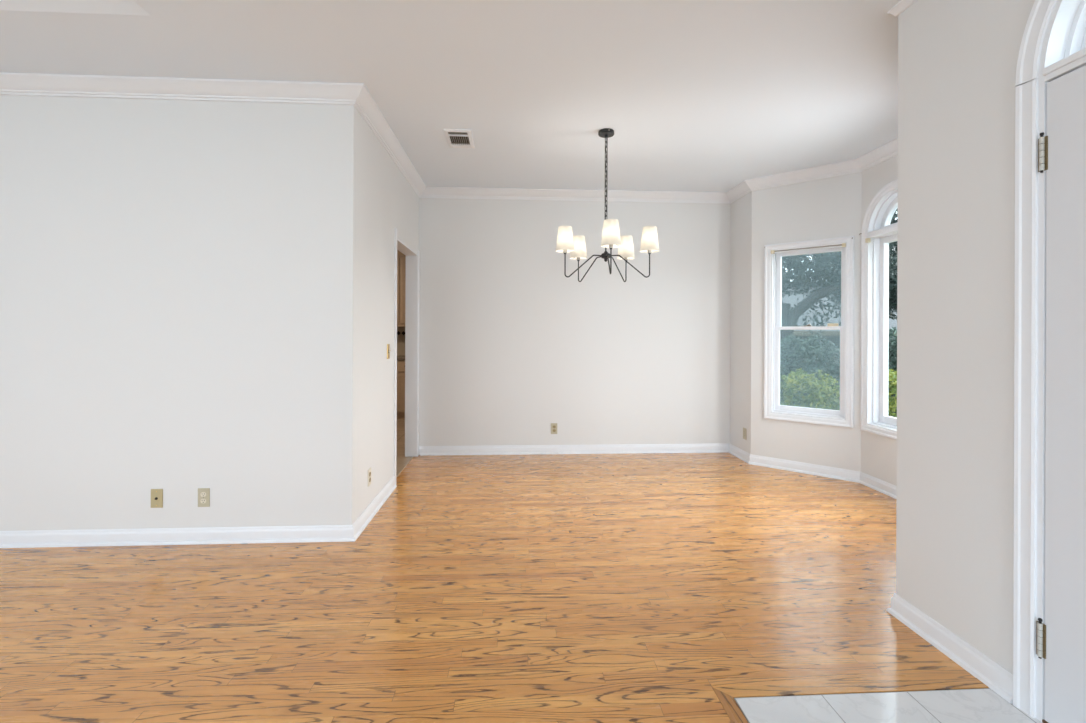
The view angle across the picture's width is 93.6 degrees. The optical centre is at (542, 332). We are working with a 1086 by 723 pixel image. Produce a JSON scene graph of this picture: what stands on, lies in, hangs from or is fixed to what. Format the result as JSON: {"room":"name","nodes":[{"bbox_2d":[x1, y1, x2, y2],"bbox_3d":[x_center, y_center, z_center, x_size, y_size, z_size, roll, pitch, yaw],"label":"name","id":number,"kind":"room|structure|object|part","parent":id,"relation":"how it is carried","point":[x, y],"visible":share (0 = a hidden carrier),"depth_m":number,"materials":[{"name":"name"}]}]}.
{"room":"empty living room","nodes":[
{"label":"empty living room","id":0,"kind":"room"},
{"bbox_2d":[0,95,353,530],"bbox_3d":[-3.247,-0.114,3.044,4.180,2.740,0.115,0,0,-3],"label":"wall","id":1,"kind":"structure","parent":0,"point":[176,276],"depth_m":3.05,"materials":[{"name":"beige paint"}]},
{"bbox_2d":[151,489,162,507],"bbox_3d":[-2.299,0.989,3.033,0.068,0.112,0.014,0,0,-3],"label":"cable wall plate","id":2,"kind":"object","parent":1,"relation":"attached to","point":[156,494],"visible":1,"depth_m":3.03,"materials":[{"name":"beige plastic"}]},
{"bbox_2d":[0,525,354,547],"bbox_3d":[-3.155,1.211,2.978,4.046,0.090,0.026,0,0,-3],"label":"baseboard","id":3,"kind":"structure","parent":1,"relation":"attached to","point":[326,533],"depth_m":3.03,"materials":[{"name":"white paint"}]},
{"bbox_2d":[0,72,362,104],"bbox_3d":[-3.116,-1.436,2.952,4.102,0.095,0.082,0,0,-3],"label":"crown molding","id":4,"kind":"structure","parent":1,"relation":"attached to","point":[13,84],"depth_m":3.00,"materials":[{"name":"white paint"}]},
{"bbox_2d":[198,488,209,506],"bbox_3d":[-2.030,0.989,3.051,0.068,0.112,0.009,0,0,-3],"label":"electrical outlet","id":5,"kind":"object","parent":1,"relation":"attached to","point":[203,493],"visible":1,"depth_m":3.05,"materials":[{"name":"beige plastic"}]},
{"bbox_2d":[352,106,418,524],"bbox_3d":[-1.279,-0.107,4.232,0.115,2.740,2.266,0,0,-3],"label":"wall","id":6,"kind":"structure","parent":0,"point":[384,201],"depth_m":3.57,"materials":[{"name":"beige paint"}]},
{"bbox_2d":[368,468,370,486],"bbox_3d":[-1.177,0.984,3.464,0.009,0.112,0.068,0,0,-3],"label":"electrical outlet","id":7,"kind":"object","parent":6,"relation":"attached to","point":[369,469],"visible":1,"depth_m":3.46,"materials":[{"name":"beige plastic"}]},
{"bbox_2d":[353,476,396,540],"bbox_3d":[-1.179,1.219,3.626,0.026,0.090,1.095,0,0,-3],"label":"baseboard","id":8,"kind":"structure","parent":6,"relation":"attached to","point":[363,520],"depth_m":3.51,"materials":[{"name":"white paint"}]},
{"bbox_2d":[387,344,390,358],"bbox_3d":[-1.196,0.150,3.974,0.022,0.116,0.070,0,0,-3],"label":"light switch","id":9,"kind":"object","parent":6,"relation":"attached to","point":[388,345],"visible":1,"depth_m":3.96,"materials":[{"name":"beige plastic"}]},
{"bbox_2d":[354,84,425,197],"bbox_3d":[-1.170,-1.429,4.137,0.082,0.095,2.228,0,0,-3],"label":"crown molding","id":10,"kind":"structure","parent":6,"relation":"attached to","point":[365,105],"depth_m":3.73,"materials":[{"name":"white paint"}]},
{"bbox_2d":[394,228,419,483],"bbox_3d":[-1.303,0.204,4.697,0.128,2.118,1.054,0,0,-3],"label":"door frame","id":11,"kind":"structure","parent":6,"relation":"attached to","point":[412,259],"depth_m":5.16,"materials":[{"name":"white paint"}]},
{"bbox_3d":[-1.216,0.204,4.204,0.010,2.118,0.060,0,0,-3],"label":"casing","id":12,"kind":"part","parent":11,"relation":"part of","materials":[{"name":"white paint"}]},
{"bbox_3d":[-1.272,0.218,5.201,0.010,2.090,0.050,0,0,-3],"label":"casing","id":13,"kind":"part","parent":11,"relation":"part of","materials":[{"name":"white paint"}]},
{"bbox_2d":[0,0,900,191],"bbox_3d":[-1.071,-1.536,0.981,8.280,0.120,8.800,0,0,-3],"label":"ceiling","id":14,"kind":"structure","parent":0,"point":[694,95],"depth_m":2.84,"materials":[{"name":"paint"}]},
{"bbox_2d":[0,0,150,15],"bbox_3d":[-3.313,-1.899,-0.627,3.300,0.830,5.844,0,0,-3],"label":"vault","id":15,"kind":"object","parent":14,"relation":"attached to","point":[120,7],"visible":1,"depth_m":2.33,"materials":[{"name":"paint"}]},
{"bbox_2d":[443,129,474,147],"bbox_3d":[-0.634,-1.467,3.885,0.198,0.014,0.366,0,0,-3],"label":"ceiling vent","id":16,"kind":"object","parent":14,"relation":"in","point":[456,138],"visible":1,"depth_m":3.87,"materials":[{"name":"white metal"}]},
{"bbox_2d":[556,128,658,281],"bbox_3d":[0.456,-0.930,3.708,0.736,1.081,0.719,0,0,-3],"label":"chandelier","id":17,"kind":"object","parent":14,"relation":"hanging from","point":[575,245],"visible":1,"depth_m":3.63,"materials":[{"name":"black metal"}]},
{"bbox_3d":[0.158,-0.663,3.638,0.136,0.172,0.136,0,0,-3],"label":"lamp shade","id":18,"kind":"part","parent":17,"relation":"part of","materials":[{"name":"white fabric"}]},
{"bbox_3d":[0.278,-0.663,3.990,0.136,0.172,0.136,0,0,-3],"label":"lamp shade","id":19,"kind":"part","parent":17,"relation":"part of","materials":[{"name":"white fabric"}]},
{"bbox_3d":[0.292,-0.478,3.677,0.300,0.175,0.020,0,0,-16],"label":"arm","id":20,"kind":"part","parent":17,"relation":"part of","materials":[{"name":"black metal"}]},
{"bbox_3d":[0.360,-0.477,3.877,0.020,0.175,0.300,0,0,-36],"label":"arm","id":21,"kind":"part","parent":17,"relation":"part of","materials":[{"name":"black metal"}]},
{"bbox_3d":[0.462,-1.122,3.732,0.010,0.614,0.010,0,0,-3],"label":"cord","id":22,"kind":"part","parent":17,"relation":"part of","materials":[{"name":"black metal"}]},
{"bbox_3d":[0.462,-1.122,3.732,0.020,0.629,0.020,0,0,7],"label":"chain","id":23,"kind":"part","parent":17,"relation":"part of","materials":[{"name":"black metal"}]},
{"bbox_3d":[0.460,-0.477,3.556,0.020,0.175,0.300,0,0,2],"label":"arm","id":24,"kind":"part","parent":17,"relation":"part of","materials":[{"name":"black metal"}]},
{"bbox_3d":[0.456,-0.662,3.416,0.136,0.172,0.136,0,0,-3],"label":"lamp shade","id":25,"kind":"part","parent":17,"relation":"part of","materials":[{"name":"white fabric"}]},
{"bbox_3d":[0.567,-0.476,3.871,0.020,0.175,0.300,0,0,36],"label":"arm","id":26,"kind":"part","parent":17,"relation":"part of","materials":[{"name":"black metal"}]},
{"bbox_3d":[0.649,-0.662,3.985,0.136,0.172,0.136,0,0,-3],"label":"lamp shade","id":27,"kind":"part","parent":17,"relation":"part of","materials":[{"name":"white fabric"}]},
{"bbox_3d":[0.625,-0.476,3.673,0.300,0.175,0.020,0,0,18],"label":"arm","id":28,"kind":"part","parent":17,"relation":"part of","materials":[{"name":"black metal"}]},
{"bbox_3d":[0.759,-0.661,3.630,0.136,0.172,0.136,0,0,-3],"label":"lamp shade","id":29,"kind":"part","parent":17,"relation":"part of","materials":[{"name":"white fabric"}]},
{"bbox_2d":[0,419,1042,722],"bbox_3d":[-1.164,1.279,2.353,7.952,0.030,11.230,0,0,-3],"label":"floor","id":30,"kind":"structure","parent":0,"point":[531,588],"depth_m":2.31,"materials":[{"name":"brown wood"}]},
{"bbox_2d":[397,360,404,419],"bbox_3d":[-2.336,0.832,7.575,1.200,0.855,0.631,0,0,-3],"label":"base cabinet","id":31,"kind":"object","parent":30,"relation":"on","point":[400,363],"visible":0.08,"depth_m":7.31,"materials":[{"name":"brown wood"}]},
{"bbox_2d":[397,356,404,359],"bbox_3d":[-2.335,0.382,7.592,1.240,0.040,0.633,0,0,-3],"label":"countertop","id":32,"kind":"structure","parent":31,"relation":"on","point":[398,357],"depth_m":7.31,"materials":[{"name":"stone"}]},
{"bbox_3d":[-1.919,0.491,7.323,0.384,0.150,0.020,0,0,-3],"label":"drawer","id":33,"kind":"part","parent":31,"relation":"part of","materials":[{"name":"brown wood"}]},
{"bbox_3d":[-1.921,0.863,7.323,0.384,0.565,0.020,0,0,-3],"label":"door","id":34,"kind":"part","parent":31,"relation":"part of","materials":[{"name":"brown wood"}]},
{"bbox_2d":[419,198,730,445],"bbox_3d":[0.377,-0.101,5.401,3.553,2.740,0.120,0,0,-3],"label":"wall","id":35,"kind":"structure","parent":0,"point":[512,346],"depth_m":5.33,"materials":[{"name":"beige paint"}]},
{"bbox_2d":[551,423,556,433],"bbox_3d":[0.116,1.006,5.322,0.068,0.112,0.009,0,0,-3],"label":"electrical outlet","id":36,"kind":"object","parent":35,"relation":"attached to","point":[553,425],"visible":1,"depth_m":5.32,"materials":[{"name":"beige plastic"}]},
{"bbox_2d":[419,443,729,455],"bbox_3d":[0.353,1.224,5.327,3.278,0.090,0.026,0,0,-3],"label":"baseboard","id":37,"kind":"structure","parent":35,"relation":"attached to","point":[618,448],"depth_m":5.32,"materials":[{"name":"white paint"}]},
{"bbox_2d":[420,187,730,203],"bbox_3d":[0.365,-1.423,5.299,3.278,0.095,0.082,0,0,-3],"label":"crown molding","id":38,"kind":"structure","parent":35,"relation":"attached to","point":[429,192],"depth_m":5.29,"materials":[{"name":"white paint"}]},
{"bbox_2d":[730,191,751,453],"bbox_3d":[2.084,-0.094,5.256,0.160,2.740,0.603,0,0,-3],"label":"wall","id":39,"kind":"structure","parent":0,"point":[741,209],"depth_m":5.18,"materials":[{"name":"beige paint"}]},
{"bbox_2d":[726,181,750,202],"bbox_3d":[1.973,-1.417,5.172,0.082,0.095,0.517,0,0,-3],"label":"crown molding","id":40,"kind":"structure","parent":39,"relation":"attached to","point":[741,189],"depth_m":5.15,"materials":[{"name":"white paint"}]},
{"bbox_2d":[728,444,749,463],"bbox_3d":[1.990,1.230,5.185,0.026,0.090,0.494,0,0,-3],"label":"baseboard","id":41,"kind":"structure","parent":39,"relation":"attached to","point":[733,450],"depth_m":5.17,"materials":[{"name":"white paint"}]},
{"bbox_2d":[743,427,745,439],"bbox_3d":[2.006,1.010,5.077,0.009,0.112,0.068,0,0,-3],"label":"electrical outlet","id":42,"kind":"object","parent":39,"relation":"attached to","point":[744,429],"visible":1,"depth_m":5.07,"materials":[{"name":"beige plastic"}]},
{"bbox_2d":[751,172,861,471],"bbox_3d":[2.444,-0.093,4.685,0.986,2.740,0.160,0,0,41],"label":"wall","id":43,"kind":"structure","parent":0,"point":[831,207],"depth_m":4.65,"materials":[{"name":"beige paint"}]},
{"bbox_2d":[745,159,861,190],"bbox_3d":[2.331,-1.416,4.627,0.953,0.095,0.082,0,0,41],"label":"crown molding","id":44,"kind":"structure","parent":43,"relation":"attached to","point":[849,166],"depth_m":4.60,"materials":[{"name":"white paint"}]},
{"bbox_2d":[749,454,859,482],"bbox_3d":[2.349,1.232,4.641,0.929,0.090,0.026,0,0,41],"label":"baseboard","id":45,"kind":"structure","parent":43,"relation":"attached to","point":[818,470],"depth_m":4.61,"materials":[{"name":"white paint"}]},
{"bbox_2d":[764,236,853,427],"bbox_3d":[2.431,-0.003,4.666,0.738,1.648,0.205,0,0,41],"label":"window","id":46,"kind":"structure","parent":43,"relation":"in","point":[773,253],"depth_m":4.66,"materials":[{"name":"white paint"}]},
{"bbox_3d":[2.391,-0.761,4.617,0.570,0.008,0.008,0,0,41],"label":"blind rod","id":47,"kind":"part","parent":46,"relation":"part of","materials":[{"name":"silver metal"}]},
{"bbox_3d":[2.436,0.342,4.674,0.598,0.790,0.035,0,0,41],"label":"sash","id":48,"kind":"part","parent":46,"relation":"part of","materials":[{"name":"white paint"}]},
{"bbox_3d":[2.464,-0.390,4.702,0.598,0.734,0.034,0,0,41],"label":"sash","id":49,"kind":"part","parent":46,"relation":"part of","materials":[{"name":"white paint"}]},
{"bbox_2d":[861,155,897,485],"bbox_3d":[2.812,-0.091,3.963,0.160,2.740,0.905,0,0,-3],"label":"wall","id":50,"kind":"structure","parent":0,"point":[878,453],"depth_m":4.14,"materials":[{"name":"beige paint"}]},
{"bbox_2d":[855,138,897,170],"bbox_3d":[2.697,-1.414,3.956,0.082,0.095,0.771,0,0,-3],"label":"crown molding","id":51,"kind":"structure","parent":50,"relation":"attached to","point":[889,150],"depth_m":4.08,"materials":[{"name":"white paint"}]},
{"bbox_2d":[859,472,896,498],"bbox_3d":[2.715,1.233,3.958,0.026,0.090,0.771,0,0,-3],"label":"baseboard","id":52,"kind":"structure","parent":50,"relation":"attached to","point":[879,485],"depth_m":4.11,"materials":[{"name":"white paint"}]},
{"bbox_2d":[859,179,897,439],"bbox_3d":[2.791,-0.174,3.961,0.204,2.003,0.728,0,0,-3],"label":"window","id":53,"kind":"structure","parent":50,"relation":"in","point":[877,232],"depth_m":4.24,"materials":[{"name":"white paint"}]},
{"bbox_3d":[2.840,-0.018,3.964,0.045,1.531,0.568,0,0,-3],"label":"sash","id":54,"kind":"part","parent":53,"relation":"part of","materials":[{"name":"white paint"}]},
{"bbox_3d":[2.843,-0.963,3.964,0.045,0.264,0.568,0,0,-3],"label":"fanlight sash","id":55,"kind":"part","parent":53,"relation":"part of","materials":[{"name":"white paint"}]},
{"bbox_2d":[896,0,1034,673],"bbox_3d":[1.840,-0.095,-0.470,0.160,2.740,5.573,0,0,-3],"label":"wall","id":56,"kind":"structure","parent":0,"point":[957,59],"depth_m":1.99,"materials":[{"name":"beige paint"}]},
{"bbox_2d":[887,0,916,15],"bbox_3d":[1.745,-1.448,-0.381,0.030,0.034,5.443,0,0,-3],"label":"crown molding","id":57,"kind":"structure","parent":56,"relation":"attached to","point":[902,5],"depth_m":2.27,"materials":[{"name":"white paint"}]},
{"bbox_2d":[886,594,1012,703],"bbox_3d":[1.599,1.229,2.042,0.026,0.090,0.583,0,0,-3],"label":"baseboard","id":58,"kind":"structure","parent":56,"relation":"attached to","point":[997,678],"depth_m":1.98,"materials":[{"name":"white paint"}]},
{"bbox_2d":[1013,0,1085,722],"bbox_3d":[1.731,-0.044,1.230,0.184,2.638,1.050,0,0,-3],"label":"door","id":59,"kind":"structure","parent":56,"relation":"in","point":[1049,494],"depth_m":1.65,"materials":[{"name":"white paint"}]},
{"bbox_3d":[1.623,0.219,1.717,0.024,2.111,0.065,0,0,-3],"label":"casing","id":60,"kind":"part","parent":59,"relation":"part of","materials":[{"name":"white paint"}]},
{"bbox_3d":[1.655,-1.101,1.225,0.024,0.525,1.050,0,0,-3],"label":"arched casing","id":61,"kind":"part","parent":59,"relation":"part of","materials":[{"name":"white paint"}]},
{"bbox_3d":[1.628,1.006,1.677,0.004,0.110,0.010,0,0,-3],"label":"plate","id":62,"kind":"part","parent":59,"relation":"part of","materials":[{"name":"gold metal"}]},
{"bbox_3d":[1.634,-0.583,1.677,0.004,0.110,0.010,0,0,-3],"label":"plate","id":63,"kind":"part","parent":59,"relation":"part of","materials":[{"name":"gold metal"}]},
{"bbox_3d":[1.631,1.006,1.661,0.004,0.110,0.011,0,0,-3],"label":"plate","id":64,"kind":"part","parent":59,"relation":"part of","materials":[{"name":"gold metal"}]},
{"bbox_3d":[1.637,-0.583,1.661,0.004,0.110,0.011,0,0,-3],"label":"plate","id":65,"kind":"part","parent":59,"relation":"part of","materials":[{"name":"gold metal"}]},
{"bbox_3d":[1.787,-1.063,1.233,0.050,0.403,0.854,0,0,-3],"label":"fanlight sash","id":66,"kind":"part","parent":59,"relation":"part of","materials":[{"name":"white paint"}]},
{"bbox_3d":[-1.063,1.379,0.992,8.400,0.170,8.900,0,0,-3],"label":"floor slab","id":67,"kind":"structure","parent":0,"visible":0},
{"bbox_2d":[713,688,747,722],"bbox_3d":[0.700,1.285,0.608,0.052,0.032,2.434,0,0,-3],"label":"trim","id":68,"kind":"structure","parent":67,"relation":"on","point":[729,704],"depth_m":1.72,"materials":[{"name":"brown wood"}]},
{"bbox_2d":[713,678,988,697],"bbox_3d":[1.115,1.287,1.827,1.016,0.031,0.049,0,0,-3],"label":"trim","id":69,"kind":"structure","parent":67,"relation":"on","point":[959,683],"depth_m":1.82,"materials":[{"name":"brown wood"}]},
{"bbox_3d":[-2.861,-0.098,7.941,2.625,2.770,0.120,0,0,-3],"label":"wall","id":70,"kind":"structure","parent":0,"visible":0},
{"bbox_2d":[397,327,404,355],"bbox_3d":[-2.352,0.138,7.903,1.240,0.446,0.013,0,0,-3],"label":"backsplash","id":71,"kind":"structure","parent":70,"relation":"attached to","point":[400,330],"depth_m":7.91,"materials":[{"name":"beige tile"}]},
{"bbox_2d":[397,250,405,326],"bbox_3d":[-2.338,-0.678,7.719,1.200,1.185,0.378,0,0,-3],"label":"upper cabinet","id":72,"kind":"object","parent":70,"relation":"attached to","point":[401,258],"visible":0.2,"depth_m":7.57,"materials":[{"name":"brown wood"}]},
{"bbox_3d":[-2.330,-0.626,7.570,0.384,0.990,0.020,0,0,-3],"label":"door","id":73,"kind":"part","parent":72,"relation":"part of","materials":[{"name":"brown wood"}]},
{"bbox_3d":[-2.327,-1.202,7.555,1.200,0.138,0.050,0,0,-3],"label":"cornice","id":74,"kind":"part","parent":72,"relation":"part of","materials":[{"name":"brown wood"}]},
{"bbox_3d":[-1.931,-0.624,7.592,0.384,0.990,0.020,0,0,-3],"label":"door","id":75,"kind":"part","parent":72,"relation":"part of","materials":[{"name":"brown wood"}]},
{"label":"outside","id":76,"kind":"structure","parent":0,"visible":0},
{"bbox_3d":[11.295,1.778,12.660,90.000,0.062,90.000,0,0,-3],"label":"ground","id":77,"kind":"structure","parent":76,"visible":0},
{"bbox_2d":[780,333,839,408],"bbox_3d":[4.461,0.888,8.732,1.450,1.764,1.441,0,0,27],"label":"shrub","id":78,"kind":"object","parent":77,"relation":"on","point":[810,352],"visible":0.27,"depth_m":8.40,"materials":[{"name":"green plant"}]},
{"bbox_2d":[780,368,839,409],"bbox_3d":[3.422,1.118,6.570,0.916,1.293,0.913,0,0,28],"label":"shrub","id":79,"kind":"object","parent":77,"relation":"on","point":[814,386],"visible":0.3,"depth_m":6.41,"materials":[{"name":"green plant"}]},
{"bbox_2d":[780,242,896,391],"bbox_3d":[5.817,-0.495,12.027,4.420,4.680,2.678,0,0,25],"label":"tree","id":80,"kind":"object","parent":77,"relation":"on","point":[826,267],"visible":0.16,"depth_m":11.47,"materials":[{"name":"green plant"}]},
{"bbox_2d":[782,283,896,373],"bbox_3d":[13.133,-0.258,22.971,17.000,4.150,8.280,0,0,30],"label":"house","id":81,"kind":"structure","parent":77,"relation":"on","point":[833,335],"depth_m":20.51,"materials":[{"name":"grey"}]},
{"bbox_2d":[838,208,897,319],"bbox_3d":[9.477,-1.109,13.623,3.551,5.937,2.417,0,0,35],"label":"tree","id":82,"kind":"object","parent":77,"relation":"on","point":[892,292],"visible":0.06,"depth_m":13.25,"materials":[{"name":"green plant"}]},
{"bbox_2d":[888,369,896,417],"bbox_3d":[4.141,1.085,6.014,0.892,1.364,0.905,0,0,35],"label":"shrub","id":83,"kind":"object","parent":77,"relation":"on","point":[892,376],"visible":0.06,"depth_m":5.82,"materials":[{"name":"green plant"}]},
{"bbox_2d":[888,327,896,415],"bbox_3d":[5.687,0.835,7.968,1.391,1.878,1.436,0,0,36],"label":"shrub","id":84,"kind":"object","parent":77,"relation":"on","point":[892,365],"visible":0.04,"depth_m":7.77,"materials":[{"name":"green plant"}]}
]}

